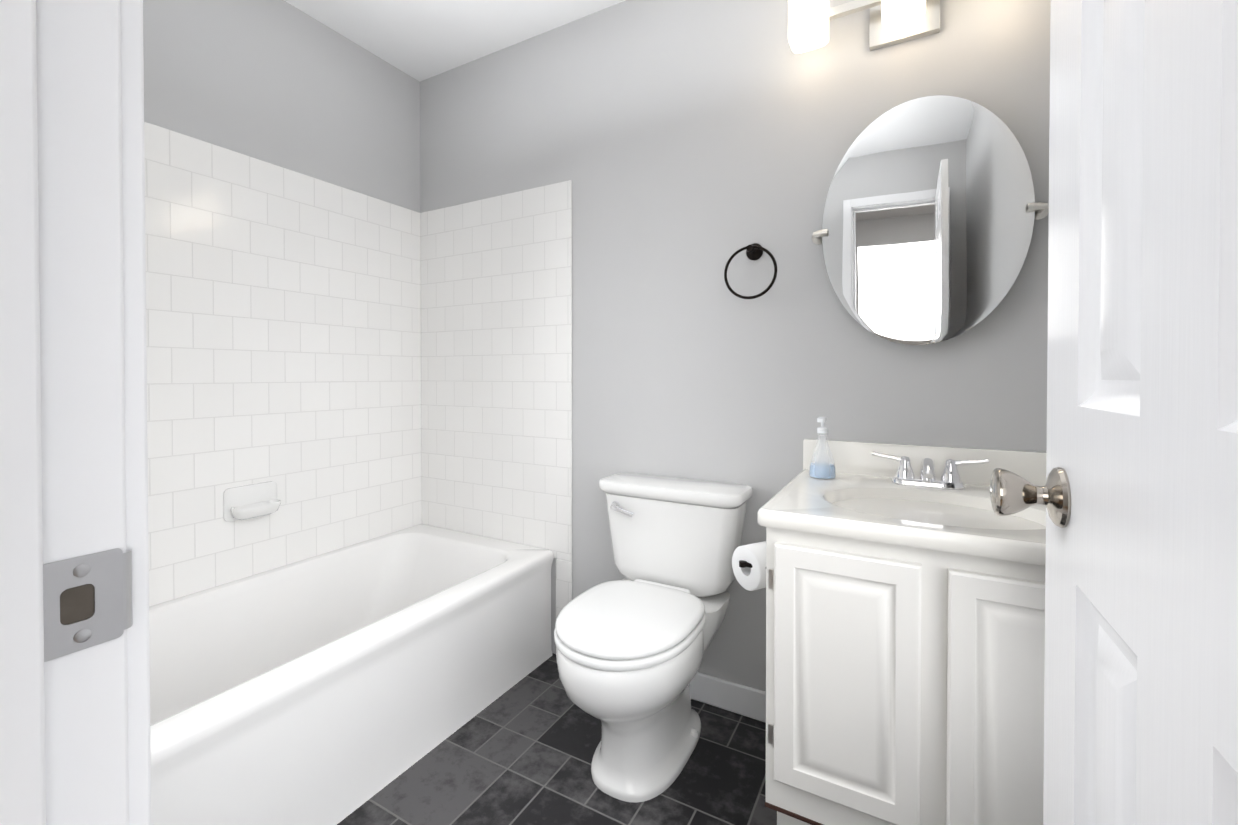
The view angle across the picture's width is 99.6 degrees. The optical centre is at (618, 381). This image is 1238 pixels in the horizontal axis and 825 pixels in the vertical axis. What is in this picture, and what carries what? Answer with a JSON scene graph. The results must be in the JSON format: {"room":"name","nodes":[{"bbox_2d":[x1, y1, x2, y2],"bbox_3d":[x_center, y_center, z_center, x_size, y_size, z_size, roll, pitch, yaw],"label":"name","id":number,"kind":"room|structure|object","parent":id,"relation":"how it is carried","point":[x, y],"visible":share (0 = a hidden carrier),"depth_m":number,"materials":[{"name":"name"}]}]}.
{"room":"bathroom","nodes":[
{"label":"bathroom","id":0,"kind":"room"},
{"bbox_2d":[143,0,419,212],"bbox_3d":[-1.329,-0.144,1.764,0.100,2.440,1.735,0,1,29],"label":"wall","id":1,"kind":"structure","parent":0,"point":[283,83],"depth_m":1.88,"materials":[{"name":"grey paint"}]},
{"bbox_2d":[144,121,421,606],"bbox_3d":[-1.278,-0.034,1.745,0.008,1.460,1.520,0,1,29],"label":"wall tile","id":2,"kind":"structure","parent":1,"relation":"attached to","point":[283,327],"depth_m":1.84,"materials":[{"name":"white tile"}]},
{"bbox_2d":[223,481,280,521],"bbox_3d":[-1.224,0.408,1.766,0.069,0.110,0.164,0,1,29],"label":"soap dish","id":3,"kind":"object","parent":2,"relation":"attached to","point":[246,502],"visible":0.96,"depth_m":1.75,"materials":[{"name":"white ceramic"}]},
{"bbox_2d":[284,0,625,81],"bbox_3d":[-0.262,-1.382,1.157,2.540,0.050,1.735,0,1,29],"label":"ceiling","id":4,"kind":"structure","parent":0,"point":[420,40],"depth_m":2.00,"materials":[{"name":"white paint"}]},
{"bbox_2d":[337,653,776,824],"bbox_3d":[-0.273,1.108,1.167,2.340,0.050,1.578,0,1,29],"label":"floor","id":5,"kind":"structure","parent":0,"point":[522,751],"depth_m":1.43,"materials":[{"name":"tile"}]},
{"bbox_2d":[149,524,553,824],"bbox_3d":[-0.944,0.872,1.570,0.752,0.412,1.500,0,1,29],"label":"bathtub","id":6,"kind":"object","parent":5,"relation":"on","point":[335,687],"visible":0.88,"depth_m":1.54,"materials":[{"name":"ceramic"}]},
{"bbox_2d":[554,472,752,802],"bbox_3d":[0.069,0.705,1.509,0.486,0.748,0.625,0,1,29],"label":"toilet","id":7,"kind":"object","parent":5,"relation":"on","point":[633,645],"visible":1,"depth_m":1.44,"materials":[{"name":"white ceramic"}]},
{"bbox_2d":[758,439,1046,824],"bbox_3d":[0.706,0.631,1.192,0.642,0.903,0.569,0,1,29],"label":"bathroom vanity","id":8,"kind":"object","parent":5,"relation":"on","point":[905,626],"visible":0.79,"depth_m":1.00,"materials":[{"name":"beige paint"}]},
{"bbox_2d":[732,541,765,590],"bbox_3d":[0.392,0.503,1.427,0.165,0.116,0.146,0,1,29],"label":"toilet paper roll","id":9,"kind":"object","parent":8,"relation":"attached to","point":[749,565],"visible":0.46,"depth_m":1.40,"materials":[{"name":"paper"}]},
{"bbox_2d":[809,416,835,478],"bbox_3d":[0.567,0.184,1.457,0.071,0.169,0.072,0,1,29],"label":"soap dispenser","id":10,"kind":"object","parent":8,"relation":"on","point":[822,470],"visible":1,"depth_m":1.44,"materials":[{"name":"plastic"}]},
{"bbox_2d":[420,0,1050,691],"bbox_3d":[0.178,-0.145,1.862,2.440,2.440,0.100,0,1,29],"label":"wall","id":11,"kind":"structure","parent":0,"point":[688,148],"depth_m":1.70,"materials":[{"name":"grey paint"}]},
{"bbox_2d":[421,180,571,560],"bbox_3d":[-0.544,-0.039,2.202,0.832,1.460,0.008,0,1,29],"label":"wall tile","id":12,"kind":"structure","parent":11,"relation":"attached to","point":[496,358],"depth_m":2.17,"materials":[{"name":"white tile"}]},
{"bbox_2d":[556,558,571,650],"bbox_3d":[-0.213,0.883,2.029,0.076,0.380,0.008,0,1,29],"label":"tiled wall","id":13,"kind":"structure","parent":11,"relation":"attached to","point":[563,583],"depth_m":2.02,"materials":[{"name":"white tile"}]},
{"bbox_2d":[690,672,765,722],"bbox_3d":[0.475,1.030,1.645,1.498,0.095,0.013,0,1,29],"label":"baseboard","id":14,"kind":"structure","parent":11,"relation":"attached to","point":[746,701],"depth_m":1.70,"materials":[{"name":"white paint"}]},
{"bbox_2d":[724,243,776,298],"bbox_3d":[0.416,-0.345,1.634,0.165,0.184,0.062,0,1,29],"label":"towel ring","id":15,"kind":"object","parent":11,"relation":"attached to","point":[754,251],"visible":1,"depth_m":1.62,"materials":[{"name":"black metal"}]},
{"bbox_2d":[788,0,939,52],"bbox_3d":[0.750,-1.007,1.389,0.590,0.131,0.154,0,1,29],"label":"sconce","id":16,"kind":"object","parent":11,"relation":"attached to","point":[892,22],"visible":1,"depth_m":1.44,"materials":[{"name":"white glass"}]},
{"bbox_2d":[812,95,1048,344],"bbox_3d":[0.813,-0.428,1.415,0.562,0.662,0.058,0,1,29],"label":"oval mirror","id":17,"kind":"object","parent":11,"relation":"attached to","point":[933,209],"visible":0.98,"depth_m":1.39,"materials":[{"name":"clear glass"}]},
{"bbox_3d":[-0.656,-0.129,0.463,2.340,2.440,0.115,0,1,29],"label":"wall","id":18,"kind":"structure","parent":0,"visible":0},
{"bbox_2d":[0,0,150,824],"bbox_3d":[-0.076,0.040,0.144,0.791,2.108,0.147,0,1,29],"label":"door frame","id":19,"kind":"structure","parent":18,"relation":"attached to","point":[75,747],"depth_m":0.33,"materials":[{"name":"white paint"}]},
{"bbox_2d":[43,548,132,661],"bbox_3d":[-0.344,0.142,0.340,0.008,0.060,0.046,0,1,29],"label":"strike plate","id":20,"kind":"object","parent":19,"relation":"attached to","point":[87,601],"visible":1,"depth_m":0.34,"materials":[{"name":"metal"}]},
{"bbox_2d":[990,0,1237,824],"bbox_3d":[0.372,0.071,0.330,0.159,2.022,0.662,0,1,28],"label":"door","id":21,"kind":"structure","parent":18,"relation":"in","point":[1136,495],"depth_m":0.38,"materials":[{"name":"white paint"}]}
]}

